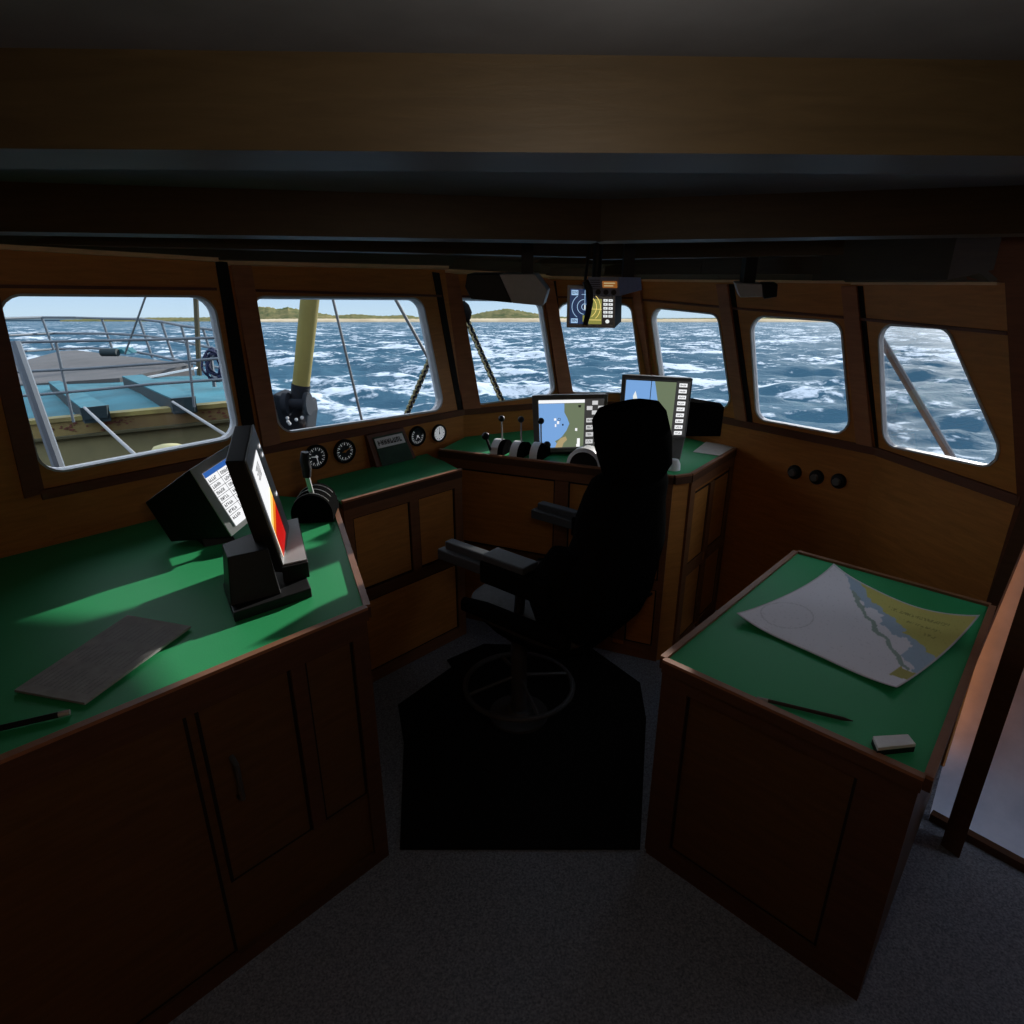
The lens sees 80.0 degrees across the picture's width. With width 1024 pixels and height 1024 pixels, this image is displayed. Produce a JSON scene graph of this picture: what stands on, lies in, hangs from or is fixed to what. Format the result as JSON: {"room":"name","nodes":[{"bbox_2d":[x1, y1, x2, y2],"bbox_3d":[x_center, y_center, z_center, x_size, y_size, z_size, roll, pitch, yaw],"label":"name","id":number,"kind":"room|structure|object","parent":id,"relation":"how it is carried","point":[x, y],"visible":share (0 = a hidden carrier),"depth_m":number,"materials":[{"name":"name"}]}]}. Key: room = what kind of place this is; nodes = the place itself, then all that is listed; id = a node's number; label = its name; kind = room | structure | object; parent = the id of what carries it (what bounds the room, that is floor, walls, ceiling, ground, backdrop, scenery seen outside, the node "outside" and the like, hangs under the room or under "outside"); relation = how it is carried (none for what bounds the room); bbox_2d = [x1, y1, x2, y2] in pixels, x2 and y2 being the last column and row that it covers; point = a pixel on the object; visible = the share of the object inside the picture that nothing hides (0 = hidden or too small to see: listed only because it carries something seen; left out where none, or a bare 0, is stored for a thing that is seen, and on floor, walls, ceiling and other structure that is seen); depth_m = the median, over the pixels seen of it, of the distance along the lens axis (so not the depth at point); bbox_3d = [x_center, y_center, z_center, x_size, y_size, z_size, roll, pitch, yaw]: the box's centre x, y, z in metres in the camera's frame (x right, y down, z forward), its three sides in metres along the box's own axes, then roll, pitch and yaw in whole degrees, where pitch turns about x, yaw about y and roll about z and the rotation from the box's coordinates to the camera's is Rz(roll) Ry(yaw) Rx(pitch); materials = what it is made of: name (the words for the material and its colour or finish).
{"room":"ship's wheelhouse","nodes":[
{"label":"ship's wheelhouse","id":0,"kind":"room"},
{"bbox_2d":[0,250,241,557],"bbox_3d":[-1.701,0.053,2.147,0.062,2.020,1.596,16,26,38],"label":"wall","id":1,"kind":"structure","parent":0,"point":[70,517],"depth_m":2.19,"materials":[{"name":"brown wood"}]},
{"bbox_2d":[0,299,43,498],"bbox_3d":[-1.646,-0.401,1.998,0.028,0.728,0.087,16,26,38],"label":"trim","id":2,"kind":"structure","parent":1,"relation":"attached to","point":[11,395],"depth_m":2.02,"materials":[{"name":"brown wood"}]},
{"bbox_2d":[0,284,216,290],"bbox_3d":[-1.404,-0.796,2.167,0.008,0.021,0.710,16,26,38],"label":"trim","id":3,"kind":"structure","parent":1,"relation":"attached to","point":[1,285],"depth_m":2.13,"materials":[{"name":"brown wood"}]},
{"bbox_2d":[0,244,218,261],"bbox_3d":[-1.399,-0.898,2.118,0.035,0.033,0.745,17,26,38],"label":"trim","id":4,"kind":"structure","parent":1,"relation":"attached to","point":[2,246],"depth_m":2.09,"materials":[{"name":"brown wood"}]},
{"bbox_2d":[0,235,223,257],"bbox_3d":[-1.359,-0.910,2.077,0.080,0.056,0.745,17,26,38],"label":"trim","id":5,"kind":"structure","parent":1,"relation":"attached to","point":[4,239],"depth_m":2.11,"materials":[{"name":"brown wood"}]},
{"bbox_2d":[2,294,237,471],"bbox_3d":[-1.423,-0.503,2.285,0.068,0.597,0.715,16,26,38],"label":"window","id":6,"kind":"structure","parent":1,"relation":"in","point":[210,307],"depth_m":2.43,"materials":[{"name":"metal"}]},
{"bbox_2d":[40,456,209,499],"bbox_3d":[-1.394,-0.157,2.385,0.018,0.034,0.746,16,26,38],"label":"trim","id":7,"kind":"structure","parent":1,"relation":"attached to","point":[52,492],"depth_m":2.28,"materials":[{"name":"brown wood"}]},
{"bbox_2d":[0,182,601,243],"bbox_3d":[-0.925,-0.753,1.535,2.403,0.105,0.130,-4,21,-11],"label":"ceiling beam","id":8,"kind":"structure","parent":1,"relation":"attached to","point":[26,208],"depth_m":1.55,"materials":[{"name":"brown wood"}]},
{"bbox_2d":[22,236,590,257],"bbox_3d":[-0.675,-1.039,2.308,2.259,0.100,0.100,-9,22,-23],"label":"trim","id":9,"kind":"structure","parent":1,"relation":"attached to","point":[342,246],"depth_m":2.27,"materials":[{"name":"brown wood"}]},
{"bbox_2d":[216,266,463,496],"bbox_3d":[-0.779,-0.292,3.202,0.157,1.940,1.287,18,27,40],"label":"wall","id":10,"kind":"structure","parent":0,"point":[284,466],"depth_m":3.00,"materials":[{"name":"brown wood"}]},
{"bbox_2d":[215,261,255,429],"bbox_3d":[-1.143,-0.625,2.549,0.019,0.784,0.057,16,26,38],"label":"trim","id":11,"kind":"structure","parent":10,"relation":"attached to","point":[245,407],"depth_m":2.52,"materials":[{"name":"black"}]},
{"bbox_2d":[230,265,280,446],"bbox_3d":[-1.104,-0.669,2.636,0.086,0.769,0.143,-14,24,-33],"label":"trim","id":12,"kind":"structure","parent":10,"relation":"attached to","point":[242,275],"depth_m":2.62,"materials":[{"name":"brown wood"}]},
{"bbox_2d":[306,444,327,468],"bbox_3d":[-0.929,-0.262,2.901,0.020,0.118,0.118,18,27,40],"label":"round gauge","id":13,"kind":"object","parent":10,"relation":"attached to","point":[318,454],"visible":0.79,"depth_m":2.90,"materials":[{"name":"black plastic"}]},
{"bbox_2d":[215,260,448,269],"bbox_3d":[-0.789,-1.165,2.884,0.035,0.027,1.278,18,27,40],"label":"trim","id":14,"kind":"structure","parent":10,"relation":"attached to","point":[252,263],"depth_m":2.82,"materials":[{"name":"brown wood"}]},
{"bbox_2d":[218,250,457,265],"bbox_3d":[-0.751,-1.183,2.840,0.079,0.055,1.278,18,27,40],"label":"trim","id":15,"kind":"structure","parent":10,"relation":"attached to","point":[229,255],"depth_m":2.78,"materials":[{"name":"brown wood"}]},
{"bbox_2d":[333,439,355,462],"bbox_3d":[-0.823,-0.299,3.010,0.020,0.120,0.120,18,27,40],"label":"round gauge","id":16,"kind":"object","parent":10,"relation":"attached to","point":[344,451],"visible":1,"depth_m":3.01,"materials":[{"name":"black plastic"}]},
{"bbox_2d":[255,289,441,296],"bbox_3d":[-0.769,-1.055,2.943,0.008,0.045,1.124,18,27,40],"label":"trim","id":17,"kind":"structure","parent":10,"relation":"attached to","point":[257,290],"depth_m":2.91,"materials":[{"name":"brown wood"}]},
{"bbox_2d":[257,296,442,432],"bbox_3d":[-0.769,-0.749,3.029,0.138,0.622,0.994,18,27,40],"label":"window","id":18,"kind":"structure","parent":10,"relation":"in","point":[419,305],"depth_m":3.25,"materials":[{"name":"metal"}]},
{"bbox_2d":[261,409,464,454],"bbox_3d":[-0.714,-0.417,3.093,0.018,0.034,1.285,18,27,40],"label":"trim","id":19,"kind":"structure","parent":10,"relation":"attached to","point":[283,446],"depth_m":3.03,"materials":[{"name":"brown wood"}]},
{"bbox_2d":[458,274,557,436],"bbox_3d":[-0.040,-0.510,3.821,0.809,1.924,0.238,-9,22,-22],"label":"wall","id":20,"kind":"structure","parent":0,"point":[476,424],"depth_m":3.65,"materials":[{"name":"brown wood"}]},
{"bbox_2d":[432,272,462,409],"bbox_3d":[-0.355,-0.939,3.410,0.145,0.752,0.043,4,21,11],"label":"trim","id":21,"kind":"structure","parent":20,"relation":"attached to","point":[436,276],"depth_m":3.40,"materials":[{"name":"black wood"}]},
{"bbox_2d":[445,273,480,408],"bbox_3d":[-0.295,-0.970,3.492,0.108,0.753,0.236,-17,26,-38],"label":"trim","id":22,"kind":"structure","parent":20,"relation":"attached to","point":[470,399],"depth_m":3.49,"materials":[{"name":"brown wood"}]},
{"bbox_2d":[465,403,531,414],"bbox_3d":[0.049,-0.630,3.674,0.724,0.034,0.018,-9,22,-23],"label":"trim","id":23,"kind":"structure","parent":20,"relation":"attached to","point":[519,407],"depth_m":3.61,"materials":[{"name":"brown wood"}]},
{"bbox_2d":[449,258,549,273],"bbox_3d":[-0.080,-1.398,3.471,0.707,0.079,0.078,-9,22,-22],"label":"trim","id":24,"kind":"structure","parent":20,"relation":"attached to","point":[459,264],"depth_m":3.45,"materials":[{"name":"brown wood"}]},
{"bbox_2d":[457,255,557,262],"bbox_3d":[-0.052,-1.456,3.384,0.708,0.163,0.155,-9,22,-22],"label":"trim","id":25,"kind":"structure","parent":20,"relation":"attached to","point":[495,258],"depth_m":3.38,"materials":[{"name":"brown wood"}]},
{"bbox_2d":[462,297,554,404],"bbox_3d":[-0.043,-0.960,3.635,0.608,0.607,0.199,-9,22,-22],"label":"window","id":26,"kind":"structure","parent":20,"relation":"in","point":[540,308],"depth_m":3.73,"materials":[{"name":"metal"}]},
{"bbox_2d":[541,257,615,267],"bbox_3d":[0.430,-1.471,3.482,0.514,0.163,0.158,4,21,11],"label":"trim","id":27,"kind":"structure","parent":20,"relation":"attached to","point":[557,262],"depth_m":3.45,"materials":[{"name":"brown wood"}]},
{"bbox_2d":[0,0,1023,198],"bbox_3d":[0.000,-0.791,1.414,5.200,0.050,5.200,0,20,0],"label":"ceiling","id":28,"kind":"structure","parent":0,"point":[878,29],"depth_m":0.59,"materials":[{"name":"paint"}]},
{"bbox_2d":[465,243,549,305],"bbox_3d":[-0.014,-1.046,2.620,0.366,0.302,0.140,0,20,0],"label":"lamp","id":29,"kind":"object","parent":28,"relation":"attached to","point":[526,286],"visible":0.99,"depth_m":2.58,"materials":[{"name":"grey plastic"}]},
{"bbox_2d":[0,48,1023,174],"bbox_3d":[0.000,-0.458,0.711,4.402,0.090,0.120,-1,20,-2],"label":"ceiling beam","id":30,"kind":"structure","parent":28,"relation":"attached to","point":[60,108],"depth_m":0.66,"materials":[{"name":"brown wood"}]},
{"bbox_2d":[582,244,592,324],"bbox_3d":[0.269,-0.849,2.160,0.043,0.359,0.068,0,20,0],"label":"handset","id":31,"kind":"object","parent":28,"relation":"hanging from","point":[588,288],"visible":0.9,"depth_m":2.15,"materials":[{"name":"black plastic"}]},
{"bbox_2d":[566,243,621,327],"bbox_3d":[0.320,-0.897,2.317,0.212,0.374,0.118,2,20,7],"label":"display","id":32,"kind":"object","parent":28,"relation":"hanging from","point":[606,310],"visible":0.8,"depth_m":2.31,"materials":[{"name":"black plastic"}]},
{"bbox_2d":[588,243,641,295],"bbox_3d":[0.382,-0.924,2.223,0.150,0.257,0.189,10,22,25],"label":"radio","id":33,"kind":"object","parent":28,"relation":"attached to","point":[627,283],"visible":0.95,"depth_m":2.23,"materials":[{"name":"black plastic"}]},
{"bbox_2d":[733,257,777,298],"bbox_3d":[1.045,-1.051,2.591,0.202,0.273,0.090,0,20,0],"label":"radio","id":34,"kind":"object","parent":28,"relation":"attached to","point":[747,286],"visible":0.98,"depth_m":2.58,"materials":[{"name":"grey plastic"}]},
{"bbox_2d":[595,185,1023,243],"bbox_3d":[1.125,-0.761,1.558,1.807,0.105,0.130,5,21,14],"label":"ceiling beam","id":35,"kind":"structure","parent":28,"relation":"attached to","point":[988,211],"depth_m":1.58,"materials":[{"name":"brown wood"}]},
{"bbox_2d":[168,609,1023,1023],"bbox_3d":[0.001,1.214,2.002,4.597,0.060,4.722,0,20,0],"label":"floor","id":36,"kind":"structure","parent":0,"point":[421,936],"depth_m":1.76,"materials":[{"name":"carpet"}]},
{"bbox_2d":[0,496,388,1023],"bbox_3d":[-1.446,0.804,1.656,1.232,0.949,2.740,17,26,38],"label":"cabinet","id":37,"kind":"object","parent":36,"relation":"on","point":[158,835],"depth_m":1.56,"materials":[{"name":"brown wood"}]},
{"bbox_2d":[0,709,70,730],"bbox_3d":[-1.023,0.441,1.272,0.170,0.013,0.013,-9,22,-23],"label":"pen","id":38,"kind":"object","parent":37,"relation":"on","point":[67,712],"visible":1,"depth_m":1.28,"materials":[{"name":"black plastic"}]},
{"bbox_2d":[14,615,190,704],"bbox_3d":[-0.999,0.353,1.511,0.211,0.007,0.342,4,21,12],"label":"sheet","id":39,"kind":"object","parent":37,"relation":"on","point":[86,672],"visible":1,"depth_m":1.48,"materials":[{"name":"grey paper"}]},
{"bbox_2d":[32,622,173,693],"bbox_3d":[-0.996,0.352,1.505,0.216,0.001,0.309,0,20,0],"label":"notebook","id":40,"kind":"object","parent":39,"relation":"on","point":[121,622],"depth_m":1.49,"materials":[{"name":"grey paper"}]},
{"bbox_2d":[146,445,246,546],"bbox_3d":[-1.084,-0.070,2.190,0.334,0.342,0.274,8,22,22],"label":"monitor","id":41,"kind":"object","parent":37,"relation":"on","point":[203,505],"visible":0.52,"depth_m":2.12,"materials":[{"name":"black plastic"}]},
{"bbox_2d":[222,424,311,621],"bbox_3d":[-0.767,0.007,1.817,0.232,0.454,0.437,-10,22,-25],"label":"monitor","id":42,"kind":"object","parent":37,"relation":"on","point":[253,584],"visible":0.94,"depth_m":1.76,"materials":[{"name":"black plastic"}]},
{"bbox_2d":[282,518,309,582],"bbox_3d":[-0.712,0.114,1.969,0.076,0.088,0.328,-8,22,-21],"label":"control box","id":43,"kind":"object","parent":37,"relation":"on","point":[296,566],"visible":0.76,"depth_m":1.86,"materials":[{"name":"black plastic"}]},
{"bbox_2d":[291,451,338,522],"bbox_3d":[-0.787,-0.118,2.408,0.157,0.279,0.170,-3,20,-7],"label":"lever","id":44,"kind":"object","parent":37,"relation":"on","point":[317,502],"visible":1,"depth_m":2.36,"materials":[{"name":"black plastic"}]},
{"bbox_2d":[317,454,465,681],"bbox_3d":[-0.593,0.257,3.146,0.390,0.949,0.775,18,27,40],"label":"base cabinet","id":45,"kind":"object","parent":36,"relation":"on","point":[396,518],"depth_m":2.98,"materials":[{"name":"brown wood"}]},
{"bbox_2d":[364,427,415,466],"bbox_3d":[-0.624,-0.321,3.189,0.073,0.210,0.284,18,27,40],"label":"log holder","id":46,"kind":"object","parent":45,"relation":"on","point":[384,448],"visible":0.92,"depth_m":3.15,"materials":[{"name":"brown wood"}]},
{"bbox_2d":[398,644,645,849],"bbox_3d":[0.048,0.930,2.677,1.143,0.007,1.273,0,20,0],"label":"rubber mat","id":47,"kind":"object","parent":36,"relation":"on","point":[574,782],"visible":0.84,"depth_m":2.44,"materials":[{"name":"black rubber"}]},
{"bbox_2d":[438,398,671,733],"bbox_3d":[0.211,0.235,2.475,0.780,1.437,0.713,16,26,37],"label":"chair","id":48,"kind":"object","parent":47,"relation":"on","point":[564,603],"visible":1,"depth_m":2.14,"materials":[{"name":"black leather"}]},
{"bbox_2d":[438,430,736,660],"bbox_3d":[0.460,0.039,3.555,1.470,1.076,1.000,9,22,23],"label":"console","id":49,"kind":"object","parent":36,"relation":"on","point":[500,493],"depth_m":3.15,"materials":[{"name":"brown wood"}]},
{"bbox_2d":[490,415,511,454],"bbox_3d":[-0.054,-0.409,3.182,0.070,0.202,0.144,9,22,22],"label":"lever","id":50,"kind":"object","parent":49,"relation":"on","point":[499,446],"visible":0.98,"depth_m":3.16,"materials":[{"name":"black metal"}]},
{"bbox_2d":[509,416,530,457],"bbox_3d":[0.046,-0.394,3.135,0.070,0.206,0.144,9,22,22],"label":"lever","id":51,"kind":"object","parent":49,"relation":"on","point":[521,448],"visible":0.99,"depth_m":3.11,"materials":[{"name":"black metal"}]},
{"bbox_2d":[532,393,607,453],"bbox_3d":[0.297,-0.455,3.189,0.384,0.341,0.161,2,20,5],"label":"display","id":52,"kind":"object","parent":49,"relation":"on","point":[567,425],"visible":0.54,"depth_m":3.12,"materials":[{"name":"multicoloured plastic"}]},
{"bbox_2d":[620,374,723,459],"bbox_3d":[0.790,-0.480,2.993,0.647,0.408,0.239,-8,21,-20],"label":"display","id":53,"kind":"object","parent":49,"relation":"on","point":[687,416],"visible":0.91,"depth_m":2.89,"materials":[{"name":"black plastic"}]},
{"bbox_2d":[645,550,995,1000],"bbox_3d":[1.063,0.739,2.094,0.700,0.769,1.117,18,27,40],"label":"table","id":54,"kind":"object","parent":36,"relation":"on","point":[790,820],"visible":0.95,"depth_m":1.71,"materials":[{"name":"brown wood"}]},
{"bbox_2d":[737,564,979,687],"bbox_3d":[1.128,0.342,1.989,0.594,0.059,0.491,-14,24,-33],"label":"chart","id":55,"kind":"object","parent":54,"relation":"on","point":[836,617],"visible":1,"depth_m":1.97,"materials":[{"name":"paper"}]},
{"bbox_2d":[871,734,915,754],"bbox_3d":[0.911,0.557,1.464,0.105,0.023,0.039,-3,20,-7],"label":"eraser","id":56,"kind":"object","parent":54,"relation":"on","point":[887,744],"visible":1,"depth_m":1.45,"materials":[{"name":"white plastic"}]},
{"bbox_2d":[929,587,1023,872],"bbox_3d":[1.824,0.407,1.473,0.129,2.220,1.086,-16,26,-37],"label":"door frame","id":57,"kind":"structure","parent":36,"relation":"on","point":[1010,668],"depth_m":1.94,"materials":[{"name":"brown wood"}]},
{"bbox_2d":[548,279,645,401],"bbox_3d":[0.541,-0.530,3.920,0.719,1.893,0.146,4,21,11],"label":"wall","id":58,"kind":"structure","parent":0,"point":[561,285],"depth_m":3.69,"materials":[{"name":"brown wood"}]},
{"bbox_2d":[544,279,572,393],"bbox_3d":[0.282,-1.047,3.736,0.100,0.708,0.224,-17,26,-38],"label":"trim","id":59,"kind":"structure","parent":58,"relation":"attached to","point":[561,368],"depth_m":3.73,"materials":[{"name":"brown wood"}]},
{"bbox_2d":[546,267,620,276],"bbox_3d":[0.445,-1.407,3.578,0.514,0.057,0.079,4,21,11],"label":"trim","id":60,"kind":"structure","parent":58,"relation":"attached to","point":[554,271],"depth_m":3.58,"materials":[{"name":"brown wood"}]},
{"bbox_2d":[605,258,701,274],"bbox_3d":[0.787,-1.341,3.235,0.159,0.164,0.686,-13,24,-32],"label":"trim","id":61,"kind":"structure","parent":58,"relation":"attached to","point":[642,266],"depth_m":3.14,"materials":[{"name":"brown wood"}]},
{"bbox_2d":[641,281,876,609],"bbox_3d":[1.170,-0.316,3.348,0.096,1.885,1.548,-13,24,-31],"label":"wall","id":62,"kind":"structure","parent":0,"point":[779,514],"depth_m":3.10,"materials":[{"name":"brown wood"}]},
{"bbox_2d":[631,290,651,374],"bbox_3d":[0.782,-1.005,3.663,0.234,0.694,0.043,15,25,35],"label":"trim","id":63,"kind":"structure","parent":62,"relation":"attached to","point":[638,305],"depth_m":3.63,"materials":[{"name":"brown wood"}]},
{"bbox_2d":[634,274,720,279],"bbox_3d":[0.845,-1.277,3.300,0.080,0.045,0.686,-13,24,-32],"label":"trim","id":64,"kind":"structure","parent":62,"relation":"attached to","point":[668,276],"depth_m":3.20,"materials":[{"name":"brown wood"}]},
{"bbox_2d":[651,308,730,408],"bbox_3d":[1.005,-0.867,3.421,0.083,0.524,0.585,-13,24,-32],"label":"window","id":65,"kind":"structure","parent":62,"relation":"in","point":[656,311],"depth_m":3.56,"materials":[{"name":"metal"}]},
{"bbox_2d":[586,240,844,259],"bbox_3d":[0.925,-1.112,2.521,1.254,0.110,0.100,9,22,22],"label":"trim","id":66,"kind":"structure","parent":62,"relation":"attached to","point":[692,250],"depth_m":2.50,"materials":[{"name":"brown wood"}]},
{"bbox_2d":[716,284,752,421],"bbox_3d":[1.143,-0.820,3.168,0.254,0.683,0.036,15,25,36],"label":"trim","id":67,"kind":"structure","parent":62,"relation":"attached to","point":[723,292],"depth_m":3.16,"materials":[{"name":"brown wood"}]},
{"bbox_2d":[717,274,812,279],"bbox_3d":[1.220,-1.076,2.780,0.080,0.044,0.657,-13,24,-31],"label":"trim","id":68,"kind":"structure","parent":62,"relation":"attached to","point":[722,276],"depth_m":2.79,"materials":[{"name":"brown wood"}]},
{"bbox_2d":[750,316,849,433],"bbox_3d":[1.368,-0.660,2.909,0.070,0.518,0.560,-13,24,-31],"label":"window","id":69,"kind":"structure","parent":62,"relation":"in","point":[752,328],"depth_m":3.00,"materials":[{"name":"metal"}]},
{"bbox_2d":[747,422,877,454],"bbox_3d":[1.423,-0.361,2.942,0.018,0.034,0.657,-13,24,-31],"label":"trim","id":70,"kind":"structure","parent":62,"relation":"attached to","point":[852,446],"depth_m":2.91,"materials":[{"name":"brown wood"}]},
{"bbox_2d":[841,286,878,447],"bbox_3d":[1.507,-0.626,2.660,0.248,0.675,0.037,16,25,36],"label":"trim","id":71,"kind":"structure","parent":62,"relation":"attached to","point":[858,382],"depth_m":2.65,"materials":[{"name":"brown wood"}]},
{"bbox_2d":[854,283,1016,766],"bbox_3d":[1.592,0.006,2.504,0.148,1.863,0.845,-3,20,-9],"label":"wall","id":72,"kind":"structure","parent":0,"point":[919,527],"depth_m":2.31,"materials":[{"name":"brown wood"}]},
{"bbox_2d":[701,256,823,273],"bbox_3d":[1.161,-1.144,2.714,0.160,0.173,0.657,-13,24,-31],"label":"trim","id":73,"kind":"structure","parent":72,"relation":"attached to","point":[812,264],"depth_m":2.65,"materials":[{"name":"brown wood"}]},
{"bbox_2d":[843,271,996,281],"bbox_3d":[1.447,-0.860,2.237,0.079,0.037,0.684,-3,20,-9],"label":"trim","id":74,"kind":"structure","parent":72,"relation":"attached to","point":[986,276],"depth_m":2.01,"materials":[{"name":"brown wood"}]},
{"bbox_2d":[851,282,1003,284],"bbox_3d":[1.498,-0.849,2.250,0.034,0.025,0.684,-3,20,-9],"label":"trim","id":75,"kind":"structure","parent":72,"relation":"attached to","point":[853,283],"depth_m":2.19,"materials":[{"name":"brown wood"}]},
{"bbox_2d":[862,318,1007,334],"bbox_3d":[1.544,-0.697,2.277,0.010,0.025,0.674,-3,20,-9],"label":"trim","id":76,"kind":"structure","parent":72,"relation":"attached to","point":[998,332],"depth_m":2.21,"materials":[{"name":"brown wood"}]},
{"bbox_2d":[878,324,999,466],"bbox_3d":[1.608,-0.444,2.321,0.115,0.508,0.596,-3,20,-9],"label":"window","id":77,"kind":"structure","parent":72,"relation":"in","point":[886,433],"depth_m":2.43,"materials":[{"name":"metal"}]},
{"bbox_2d":[874,447,1020,505],"bbox_3d":[1.659,-0.152,2.371,0.018,0.034,0.684,-3,20,-9],"label":"trim","id":78,"kind":"structure","parent":72,"relation":"attached to","point":[994,492],"depth_m":2.31,"materials":[{"name":"brown wood"}]},
{"bbox_2d":[929,550,1023,857],"bbox_3d":[2.416,0.406,1.650,0.050,2.900,1.878,-16,26,-37],"label":"door frame","id":79,"kind":"structure","parent":72,"relation":"attached to","point":[998,817],"depth_m":2.43,"materials":[{"name":"white paint"}]},
{"bbox_2d":[967,237,1023,660],"bbox_3d":[1.617,0.017,2.189,0.425,2.060,0.080,15,25,36],"label":"wall","id":80,"kind":"structure","parent":0,"point":[1009,264],"depth_m":1.95,"materials":[{"name":"brown wood"}]},
{"bbox_2d":[812,237,1001,280],"bbox_3d":[1.379,-0.936,2.197,0.157,0.195,0.684,-3,20,-9],"label":"trim","id":81,"kind":"structure","parent":80,"relation":"attached to","point":[929,258],"depth_m":2.03,"materials":[{"name":"brown wood"}]},
{"bbox_2d":[987,500,1023,627],"bbox_3d":[1.698,0.445,2.197,0.098,1.250,0.014,17,26,39],"label":"trim","id":82,"kind":"structure","parent":80,"relation":"attached to","point":[1015,544],"depth_m":2.08,"materials":[{"name":"brown wood"}]},
{"label":"outside","id":83,"kind":"structure","parent":0,"visible":0},
{"bbox_2d":[260,318,824,321],"bbox_3d":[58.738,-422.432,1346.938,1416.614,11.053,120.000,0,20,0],"label":"beach","id":84,"kind":"structure","parent":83,"point":[476,319],"depth_m":1308.61},
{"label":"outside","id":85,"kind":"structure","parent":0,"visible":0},
{"bbox_2d":[258,307,418,318],"bbox_3d":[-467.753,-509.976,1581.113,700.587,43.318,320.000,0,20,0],"label":"hill","id":86,"kind":"structure","parent":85,"point":[265,312],"depth_m":1496.48,"materials":[{"name":"green plant"}]},
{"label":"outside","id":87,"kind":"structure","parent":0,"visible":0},
{"bbox_2d":[471,309,779,318],"bbox_3d":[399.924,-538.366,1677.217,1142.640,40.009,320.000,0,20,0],"label":"hill","id":88,"kind":"structure","parent":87,"point":[504,313],"depth_m":1599.04,"materials":[{"name":"green plant"}]},
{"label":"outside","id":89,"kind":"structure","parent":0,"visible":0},
{"bbox_2d":[60,317,210,321],"bbox_3d":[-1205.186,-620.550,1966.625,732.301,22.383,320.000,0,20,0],"label":"hill","id":90,"kind":"structure","parent":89,"point":[170,319],"depth_m":1836.44,"materials":[{"name":"green plant"}]},
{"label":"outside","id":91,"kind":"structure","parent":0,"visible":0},
{"bbox_2d":[273,389,317,429],"bbox_3d":[-2.184,-0.980,6.134,0.457,0.500,0.609,0,20,0],"label":"winch","id":92,"kind":"object","parent":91,"point":[293,414],"visible":0.85,"depth_m":6.05,"materials":[{"name":"black metal"}]},
{"bbox_2d":[291,300,319,398],"bbox_3d":[-1.957,-1.693,5.770,0.499,1.399,0.224,0,20,0],"label":"boom","id":93,"kind":"object","parent":92,"relation":"on","point":[308,309],"visible":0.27,"depth_m":5.75,"materials":[{"name":"yellow metal"}]},
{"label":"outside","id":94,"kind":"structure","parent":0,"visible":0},
{"bbox_2d":[15,350,194,385],"bbox_3d":[-7.953,-2.324,10.598,7.500,0.760,2.376,18,27,40],"label":"deck","id":95,"kind":"object","parent":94,"point":[70,358],"visible":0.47,"depth_m":9.29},
{"bbox_2d":[5,316,218,368],"bbox_3d":[-6.064,-2.730,9.668,5.016,0.650,1.391,7,21,17],"label":"deck railing","id":96,"kind":"object","parent":95,"relation":"on","point":[42,318],"visible":0.77,"depth_m":10.12,"materials":[{"name":"grey metal"}]},
{"bbox_2d":[21,367,225,423],"bbox_3d":[-4.607,-1.444,7.382,2.759,0.718,6.346,-16,25,-37],"label":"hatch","id":97,"kind":"object","parent":95,"relation":"on","point":[99,403],"visible":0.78,"depth_m":6.06,"materials":[{"name":"blue metal"}]},
{"bbox_2d":[193,298,201,375],"bbox_3d":[-3.950,-2.386,7.646,0.235,1.330,0.064,0,20,0],"label":"mast","id":98,"kind":"object","parent":97,"relation":"on","point":[195,301],"visible":0.65,"depth_m":7.67,"materials":[{"name":"grey metal"}]},
{"bbox_2d":[200,347,221,386],"bbox_3d":[-3.166,-1.544,6.530,0.260,0.428,0.207,0,20,0],"label":"rope coil","id":99,"kind":"object","parent":97,"relation":"on","point":[209,365],"visible":0.56,"depth_m":6.47,"materials":[{"name":"blue fabric"}]},
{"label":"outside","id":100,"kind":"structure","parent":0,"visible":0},
{"bbox_2d":[884,337,956,457],"bbox_3d":[1.898,-0.529,2.860,0.033,0.603,0.597,-7,21,-19],"label":"grab rail","id":101,"kind":"object","parent":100,"point":[912,392],"visible":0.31,"depth_m":2.85,"materials":[{"name":"grey metal"}]},
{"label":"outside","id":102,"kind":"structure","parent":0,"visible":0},
{"bbox_2d":[29,401,229,466],"bbox_3d":[-3.331,-0.436,4.980,2.409,0.848,0.830,0,20,0],"label":"ship hull","id":103,"kind":"object","parent":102,"point":[142,429],"visible":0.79,"depth_m":5.15,"materials":[{"name":"metal"}]},
{"bbox_2d":[10,336,221,421],"bbox_3d":[-3.044,-1.003,4.639,2.014,0.647,0.021,0,20,0],"label":"deck railing","id":104,"kind":"object","parent":103,"relation":"on","point":[191,381],"visible":0.74,"depth_m":4.60,"materials":[{"name":"grey metal"}]},
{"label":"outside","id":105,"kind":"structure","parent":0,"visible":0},
{"bbox_2d":[466,320,504,400],"bbox_3d":[-0.205,-1.178,4.894,0.348,0.754,0.049,0,20,0],"label":"chain","id":106,"kind":"object","parent":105,"point":[471,330],"visible":0.86,"depth_m":4.87,"materials":[{"name":"black metal"}]},
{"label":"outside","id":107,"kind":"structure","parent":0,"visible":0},
{"bbox_2d":[6,321,996,463],"bbox_3d":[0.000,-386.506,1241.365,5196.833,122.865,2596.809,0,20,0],"label":"sea","id":108,"kind":"structure","parent":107,"point":[800,371],"depth_m":58.39,"materials":[{"name":"liquid"}]},
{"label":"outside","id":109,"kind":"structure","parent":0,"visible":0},
{"bbox_2d":[11,341,64,467],"bbox_3d":[-2.141,-0.457,2.762,0.048,0.595,0.453,-18,27,-40],"label":"pipe","id":110,"kind":"object","parent":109,"point":[45,429],"visible":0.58,"depth_m":2.75,"materials":[{"name":"grey metal"}]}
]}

